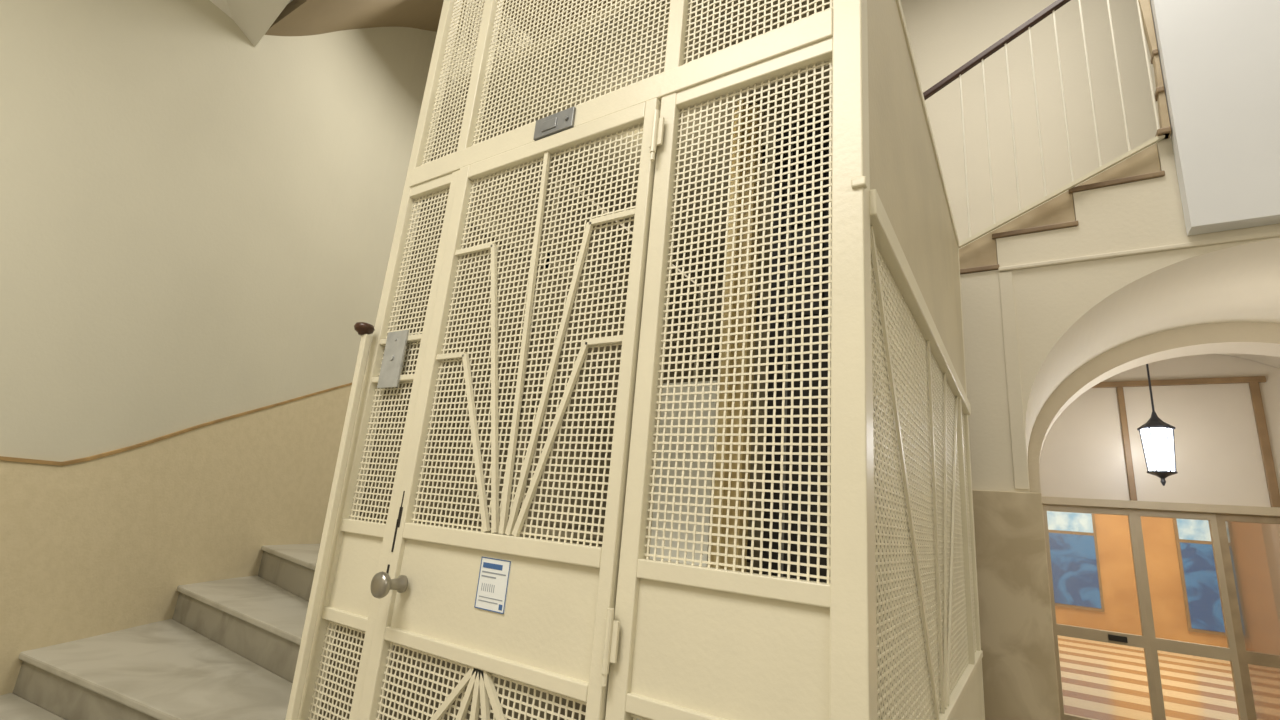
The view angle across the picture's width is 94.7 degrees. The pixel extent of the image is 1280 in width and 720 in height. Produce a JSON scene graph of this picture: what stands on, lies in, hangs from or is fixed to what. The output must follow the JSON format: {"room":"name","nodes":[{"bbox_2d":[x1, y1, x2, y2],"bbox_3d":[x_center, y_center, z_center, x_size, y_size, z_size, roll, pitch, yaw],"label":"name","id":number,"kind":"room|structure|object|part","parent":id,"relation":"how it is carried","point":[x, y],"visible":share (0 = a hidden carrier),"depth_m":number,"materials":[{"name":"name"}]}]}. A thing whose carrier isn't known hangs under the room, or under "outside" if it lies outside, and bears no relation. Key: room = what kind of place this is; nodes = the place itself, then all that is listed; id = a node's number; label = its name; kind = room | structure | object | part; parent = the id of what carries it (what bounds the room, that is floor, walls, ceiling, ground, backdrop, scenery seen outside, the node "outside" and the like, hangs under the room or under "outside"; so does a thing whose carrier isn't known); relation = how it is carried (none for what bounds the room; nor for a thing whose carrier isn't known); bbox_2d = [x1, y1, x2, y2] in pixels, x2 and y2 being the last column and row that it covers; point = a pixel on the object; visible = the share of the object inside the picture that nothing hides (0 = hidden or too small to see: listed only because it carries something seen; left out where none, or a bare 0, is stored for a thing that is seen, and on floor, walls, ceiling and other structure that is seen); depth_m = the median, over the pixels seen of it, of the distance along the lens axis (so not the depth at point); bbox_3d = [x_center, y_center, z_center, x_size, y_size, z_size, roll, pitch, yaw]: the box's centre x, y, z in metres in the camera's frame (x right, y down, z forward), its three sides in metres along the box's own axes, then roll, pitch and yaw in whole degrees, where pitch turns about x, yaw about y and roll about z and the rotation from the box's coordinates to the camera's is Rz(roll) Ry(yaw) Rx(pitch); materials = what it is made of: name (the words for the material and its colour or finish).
{"room":"apartment building stairwell","nodes":[
{"label":"apartment building stairwell","id":0,"kind":"room"},
{"bbox_2d":[210,0,289,46],"bbox_3d":[-2.716,-2.474,1.460,2.000,0.840,4.140,-5,-18,33],"label":"ceiling","id":1,"kind":"structure","parent":0,"point":[254,18],"depth_m":3.36,"materials":[{"name":"beige paint"}]},
{"bbox_2d":[0,0,504,461],"bbox_3d":[-2.634,-1.433,3.130,0.718,6.500,7.630,0,-15,17],"label":"wall","id":2,"kind":"structure","parent":0,"point":[198,221],"depth_m":3.13,"materials":[{"name":"paint"}]},
{"bbox_2d":[0,385,351,694],"bbox_3d":[-2.717,0.251,2.643,0.580,2.994,7.598,0,-15,17],"label":"wainscot","id":3,"kind":"structure","parent":2,"relation":"attached to","point":[103,545],"depth_m":3.12,"materials":[{"name":"paint"}]},
{"bbox_2d":[0,383,351,465],"bbox_3d":[-2.658,-0.379,2.808,0.586,1.714,7.599,0,-15,17],"label":"trim","id":4,"kind":"structure","parent":2,"relation":"attached to","point":[97,456],"depth_m":3.06,"materials":[{"name":"brown wood"}]},
{"bbox_2d":[265,0,618,55],"bbox_3d":[-1.035,-2.782,5.041,3.000,2.450,3.250,-5,-18,33],"label":"staircase underside","id":5,"kind":"structure","parent":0,"point":[299,17],"depth_m":4.44,"materials":[{"name":"beige paint"}]},
{"bbox_2d":[542,0,1170,283],"bbox_3d":[1.773,-0.648,4.601,7.900,6.500,0.150,-5,-18,33],"label":"wall","id":6,"kind":"structure","parent":0,"point":[944,35],"depth_m":4.22,"materials":[{"name":"paint"}]},
{"bbox_2d":[960,138,1279,491],"bbox_3d":[3.301,0.619,2.575,3.320,3.290,1.200,-5,-18,33],"label":"wall","id":7,"kind":"structure","parent":0,"point":[1068,315],"depth_m":2.96,"materials":[{"name":"paint"}]},
{"bbox_2d":[999,271,1029,489],"bbox_3d":[1.870,0.078,2.956,0.060,1.120,0.008,-5,-18,33],"label":"trim","id":8,"kind":"structure","parent":7,"relation":"attached to","point":[1015,403],"depth_m":2.94,"materials":[{"name":"paint"}]},
{"bbox_2d":[972,490,1060,719],"bbox_3d":[1.985,1.544,3.131,0.345,1.565,1.240,-5,-18,33],"label":"pillar","id":9,"kind":"structure","parent":7,"relation":"attached to","point":[1020,682],"depth_m":2.68,"materials":[{"name":"beige stone"}]},
{"bbox_2d":[959,0,1170,274],"bbox_3d":[2.425,-1.185,3.573,0.996,1.678,1.040,-5,-18,33],"label":"staircase","id":10,"kind":"structure","parent":7,"relation":"on","point":[980,255],"depth_m":3.02,"materials":[{"name":"brown stone"}]},
{"bbox_2d":[923,0,1164,247],"bbox_3d":[2.039,-1.367,3.289,1.270,1.584,0.035,-5,-18,33],"label":"balustrade","id":11,"kind":"object","parent":10,"relation":"on","point":[1057,4],"visible":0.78,"depth_m":3.18,"materials":[{"name":"beige metal"}]},
{"bbox_3d":[2.063,-1.813,3.418,1.231,0.655,0.035,-5,-18,33],"label":"handrail","id":12,"kind":"part","parent":11,"relation":"part of","materials":[{"name":"brown wood"}]},
{"bbox_3d":[2.113,-0.839,3.059,0.968,0.464,0.022,-5,-18,33],"label":"rail","id":13,"kind":"part","parent":11,"relation":"part of","materials":[{"name":"beige metal"}]},
{"bbox_2d":[998,231,1279,271],"bbox_3d":[3.177,-0.581,2.291,3.060,0.025,0.015,-5,-18,33],"label":"trim","id":14,"kind":"structure","parent":7,"relation":"attached to","point":[1274,233],"depth_m":2.79,"materials":[{"name":"paint"}]},
{"bbox_2d":[1028,322,1279,492],"bbox_3d":[3.676,0.972,3.114,3.320,2.950,0.250,-5,-18,33],"label":"arch","id":15,"kind":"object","parent":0,"point":[1254,338],"depth_m":3.68,"materials":[{"name":"paint"}]},
{"bbox_2d":[1055,514,1279,654],"bbox_3d":[8.267,3.117,10.156,7.700,3.200,0.200,-5,-18,33],"label":"wall","id":16,"kind":"structure","parent":0,"point":[1121,614],"depth_m":9.68,"materials":[{"name":"orange paint"}]},
{"bbox_2d":[1047,511,1104,611],"bbox_3d":[7.401,3.448,10.463,1.170,1.730,0.055,-5,-18,33],"label":"poster","id":17,"kind":"object","parent":16,"relation":"attached to","point":[1076,575],"visible":0.5,"depth_m":10.29,"materials":[{"name":"blue paper"}]},
{"bbox_2d":[1173,518,1249,638],"bbox_3d":[9.049,3.373,9.385,0.690,1.850,0.055,-5,-18,33],"label":"poster","id":18,"kind":"object","parent":16,"relation":"attached to","point":[1203,608],"visible":0.76,"depth_m":9.38,"materials":[{"name":"blue paper"}]},
{"bbox_2d":[1057,635,1279,719],"bbox_3d":[6.300,3.821,7.007,7.500,0.100,8.000,-5,-18,33],"label":"floor","id":19,"kind":"structure","parent":0,"point":[1100,680],"depth_m":6.53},
{"bbox_2d":[1261,523,1279,627],"bbox_3d":[9.851,3.370,8.417,1.000,2.100,0.720,-5,-18,33],"label":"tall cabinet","id":20,"kind":"object","parent":19,"relation":"on","point":[1271,532],"visible":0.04,"depth_m":8.84,"materials":[{"name":"brown wood"}]},
{"bbox_2d":[1150,0,1279,235],"bbox_3d":[3.629,-2.414,2.528,2.310,3.635,0.095,-5,-18,33],"label":"wall","id":21,"kind":"structure","parent":0,"point":[1219,59],"depth_m":2.70,"materials":[{"name":"white paint"}]},
{"bbox_2d":[1220,354,1279,368],"bbox_3d":[4.049,1.027,3.687,3.320,3.200,1.100,-5,-18,33],"label":"wall","id":22,"kind":"structure","parent":0,"point":[1273,361],"depth_m":4.29,"materials":[{"name":"paint"}]},
{"bbox_2d":[1042,504,1159,719],"bbox_3d":[3.481,1.968,4.494,0.590,1.660,0.065,-5,-18,33],"label":"door","id":23,"kind":"structure","parent":22,"relation":"in","point":[1143,641],"depth_m":4.47,"materials":[{"name":"brown wood"}]},
{"bbox_2d":[1137,364,1177,485],"bbox_3d":[3.406,0.285,3.922,0.185,1.083,0.185,-5,-18,33],"label":"lantern","id":24,"kind":"object","parent":22,"relation":"hanging from","point":[1157,436],"visible":0.95,"depth_m":3.81,"materials":[{"name":"white glass"}]},
{"bbox_3d":[3.426,0.061,3.981,0.011,0.617,0.011,2,-15,11],"label":"hanging rod","id":25,"kind":"part","parent":24,"relation":"part of","materials":[{"name":"black metal"}]},
{"bbox_3d":[3.379,0.588,3.842,0.160,0.264,0.138,-5,-18,33],"label":"glass","id":26,"kind":"part","parent":24,"relation":"part of","materials":[{"name":"white glass"}]},
{"bbox_3d":[3.380,0.575,3.845,0.185,0.482,0.185,-5,-18,33],"label":"frame","id":27,"kind":"part","parent":24,"relation":"part of","materials":[{"name":"black metal"}]},
{"bbox_2d":[1039,354,1279,506],"bbox_3d":[4.432,0.439,4.357,3.320,1.260,0.120,-5,-18,33],"label":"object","id":28,"kind":"structure","parent":22,"relation":"in","point":[1219,461],"depth_m":4.50,"materials":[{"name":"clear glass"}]},
{"bbox_2d":[1042,496,1279,516],"bbox_3d":[4.084,1.095,4.364,2.000,0.060,0.120,-5,-18,33],"label":"trim","id":29,"kind":"structure","parent":22,"relation":"attached to","point":[1107,503],"depth_m":4.40,"materials":[{"name":"beige wood"}]},
{"bbox_2d":[1134,509,1247,719],"bbox_3d":[3.926,1.935,4.216,0.460,1.660,0.050,-5,-18,33],"label":"door","id":30,"kind":"structure","parent":22,"relation":"in","point":[1230,654],"depth_m":4.21,"materials":[{"name":"brown wood"}]},
{"bbox_2d":[1215,513,1279,719],"bbox_3d":[4.463,1.892,3.871,0.820,1.660,0.050,-5,-18,33],"label":"door","id":31,"kind":"structure","parent":22,"relation":"in","point":[1245,657],"depth_m":4.09,"materials":[{"name":"brown wood"}]},
{"bbox_3d":[-0.178,1.745,1.359,8.400,0.100,9.100,-5,-18,33],"label":"floor","id":32,"kind":"structure","parent":0,"visible":0},
{"bbox_2d":[0,544,319,719],"bbox_3d":[-1.353,1.093,3.235,3.505,1.910,4.452,-5,-18,33],"label":"staircase","id":33,"kind":"structure","parent":32,"relation":"on","point":[229,648],"depth_m":2.51,"materials":[{"name":"grey stone"}]},
{"bbox_2d":[285,322,374,719],"bbox_3d":[-0.880,0.748,1.527,0.104,1.785,0.057,-5,-18,33],"label":"newel post","id":34,"kind":"object","parent":32,"relation":"on","point":[364,329],"visible":1,"depth_m":1.60,"materials":[{"name":"beige metal"}]},
{"bbox_3d":[-0.824,-0.092,1.762,0.057,0.037,0.057,-5,-18,33],"label":"newel knob","id":35,"kind":"part","parent":34,"relation":"part of","materials":[{"name":"brown wood"}]},
{"bbox_2d":[298,0,984,719],"bbox_3d":[0.327,0.122,2.215,1.452,3.550,2.161,-5,-18,33],"label":"cage","id":36,"kind":"object","parent":32,"relation":"on","point":[524,523],"visible":1,"depth_m":1.37,"materials":[{"name":"beige paint"}]},
{"bbox_3d":[-0.758,0.676,1.545,0.204,0.030,0.036,-5,-18,33],"label":"rail","id":37,"kind":"part","parent":36,"relation":"part of","materials":[{"name":"beige metal"}]},
{"bbox_3d":[-0.750,0.567,1.571,0.204,0.210,0.006,-5,-18,33],"label":"sheet panel","id":38,"kind":"part","parent":36,"relation":"part of","materials":[{"name":"beige paint"}]},
{"bbox_3d":[-0.738,0.457,1.603,0.204,0.034,0.036,-5,-18,33],"label":"rail","id":39,"kind":"part","parent":36,"relation":"part of","materials":[{"name":"beige metal"}]},
{"bbox_3d":[-0.787,-0.083,1.817,0.040,3.550,0.050,-5,-18,33],"label":"post","id":40,"kind":"part","parent":36,"relation":"part of","materials":[{"name":"beige metal"}]},
{"bbox_3d":[-0.592,0.531,1.396,0.059,0.059,0.073,-5,-18,33],"label":"knob","id":41,"kind":"part","parent":36,"relation":"part of","materials":[{"name":"silver metal"}]},
{"bbox_3d":[-0.706,0.055,1.704,0.204,0.017,0.020,-5,-18,33],"label":"rail","id":42,"kind":"part","parent":36,"relation":"part of","materials":[{"name":"beige metal"}]},
{"bbox_3d":[-0.718,-0.003,1.712,0.092,0.170,0.011,-5,-18,33],"label":"call plate","id":43,"kind":"part","parent":36,"relation":"part of","materials":[{"name":"metal"}]},
{"bbox_3d":[-0.616,0.446,1.483,0.018,0.230,0.002,-5,-18,33],"label":"latch plate","id":44,"kind":"part","parent":36,"relation":"part of","materials":[{"name":"metal"}]},
{"bbox_3d":[-0.695,-0.059,1.734,0.204,0.017,0.020,-5,-18,33],"label":"rail","id":45,"kind":"part","parent":36,"relation":"part of","materials":[{"name":"beige metal"}]},
{"bbox_3d":[-0.586,-0.100,1.685,0.043,3.550,0.045,-5,-18,33],"label":"post","id":46,"kind":"part","parent":36,"relation":"part of","materials":[{"name":"beige metal"}]},
{"bbox_3d":[-0.648,-0.546,1.868,0.204,0.036,0.036,-5,-18,33],"label":"rail","id":47,"kind":"part","parent":36,"relation":"part of","materials":[{"name":"beige metal"}]},
{"bbox_3d":[-0.290,0.730,2.493,0.025,0.035,1.991,-5,-18,33],"label":"rail","id":48,"kind":"part","parent":36,"relation":"part of","materials":[{"name":"beige metal"}]},
{"bbox_3d":[-0.336,0.526,1.293,0.614,0.208,0.006,-5,-18,33],"label":"sheet panel","id":49,"kind":"part","parent":36,"relation":"part of","materials":[{"name":"beige paint"}]},
{"bbox_3d":[-0.280,0.593,2.530,0.006,2.700,1.991,-5,-18,33],"label":"sheet panel","id":50,"kind":"part","parent":36,"relation":"part of","materials":[{"name":"beige metal"}]},
{"bbox_3d":[-0.334,0.441,1.319,0.690,2.146,0.034,-5,-18,33],"label":"door","id":51,"kind":"part","parent":36,"relation":"part of","materials":[{"name":"beige paint"}]},
{"bbox_3d":[-0.401,-0.332,2.454,0.025,1.980,0.035,-5,-18,33],"label":"post","id":52,"kind":"part","parent":36,"relation":"part of","materials":[{"name":"beige metal"}]},
{"bbox_3d":[-0.197,-0.318,2.770,0.025,0.070,1.991,-5,-18,33],"label":"rail","id":53,"kind":"part","parent":36,"relation":"part of","materials":[{"name":"beige metal"}]},
{"bbox_3d":[-0.169,-0.634,1.569,1.350,0.068,0.036,-5,-18,33],"label":"rail","id":54,"kind":"part","parent":36,"relation":"part of","materials":[{"name":"beige metal"}]},
{"bbox_3d":[0.037,-0.150,1.284,0.042,3.550,0.045,-5,-18,33],"label":"post","id":55,"kind":"part","parent":36,"relation":"part of","materials":[{"name":"beige metal"}]},
{"bbox_3d":[0.135,0.604,0.971,0.362,0.030,0.036,-5,-18,33],"label":"rail","id":56,"kind":"part","parent":36,"relation":"part of","materials":[{"name":"beige metal"}]},
{"bbox_3d":[0.300,0.446,3.446,0.035,3.550,0.045,-5,-18,33],"label":"post","id":57,"kind":"part","parent":36,"relation":"part of","materials":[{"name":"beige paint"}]},
{"bbox_3d":[0.143,0.495,0.997,0.362,0.210,0.006,-5,-18,33],"label":"sheet panel","id":58,"kind":"part","parent":36,"relation":"part of","materials":[{"name":"beige paint"}]},
{"bbox_3d":[0.155,0.385,1.029,0.362,0.034,0.036,-5,-18,33],"label":"rail","id":59,"kind":"part","parent":36,"relation":"part of","materials":[{"name":"beige metal"}]},
{"bbox_3d":[0.245,-0.618,1.294,0.362,0.036,0.036,-5,-18,33],"label":"rail","id":60,"kind":"part","parent":36,"relation":"part of","materials":[{"name":"beige metal"}]},
{"bbox_3d":[0.852,0.784,2.970,1.360,2.750,0.010,-5,-18,33],"label":"panel","id":61,"kind":"part","parent":36,"relation":"part of","materials":[{"name":"beige metal"}]},
{"bbox_3d":[0.383,-0.176,1.069,0.057,3.550,0.057,-5,-18,33],"label":"post","id":62,"kind":"part","parent":36,"relation":"part of","materials":[{"name":"beige metal"}]},
{"bbox_3d":[0.999,-0.456,2.018,0.006,0.820,1.986,-5,-18,33],"label":"sheet panel","id":63,"kind":"part","parent":36,"relation":"part of","materials":[{"name":"beige metal"}]},
{"bbox_3d":[0.961,-0.033,1.915,0.042,0.055,2.011,-5,-18,33],"label":"rail","id":64,"kind":"part","parent":36,"relation":"part of","materials":[{"name":"beige metal"}]},
{"bbox_3d":[1.030,-0.837,2.130,0.034,0.035,2.011,-5,-18,33],"label":"rail","id":65,"kind":"part","parent":36,"relation":"part of","materials":[{"name":"beige metal"}]},
{"bbox_3d":[0.870,0.960,1.654,0.036,0.025,2.011,-5,-18,33],"label":"rail","id":66,"kind":"part","parent":36,"relation":"part of","materials":[{"name":"beige metal"}]},
{"bbox_3d":[1.251,0.635,2.290,0.034,0.990,0.030,-5,-18,33],"label":"post","id":67,"kind":"part","parent":36,"relation":"part of","materials":[{"name":"beige metal"}]},
{"bbox_3d":[0.834,1.379,1.533,0.006,0.870,1.986,-5,-18,33],"label":"sheet panel","id":68,"kind":"part","parent":36,"relation":"part of","materials":[{"name":"beige paint"}]},
{"bbox_3d":[1.440,0.736,2.589,0.045,2.750,0.045,-5,-18,33],"label":"post","id":69,"kind":"part","parent":36,"relation":"part of","materials":[{"name":"beige metal"}]},
{"bbox_2d":[710,99,767,571],"bbox_3d":[0.255,0.430,1.715,0.120,2.690,0.130,-5,-18,33],"label":"rail","id":70,"kind":"object","parent":32,"relation":"on","point":[754,184],"visible":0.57,"depth_m":1.79,"materials":[{"name":"metal"}]},
{"bbox_2d":[762,111,831,582],"bbox_3d":[0.461,0.448,1.712,0.215,2.690,0.084,-5,-18,33],"label":"channel","id":71,"kind":"object","parent":32,"relation":"on","point":[815,365],"visible":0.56,"depth_m":1.83,"materials":[{"name":"metal"}]}
]}

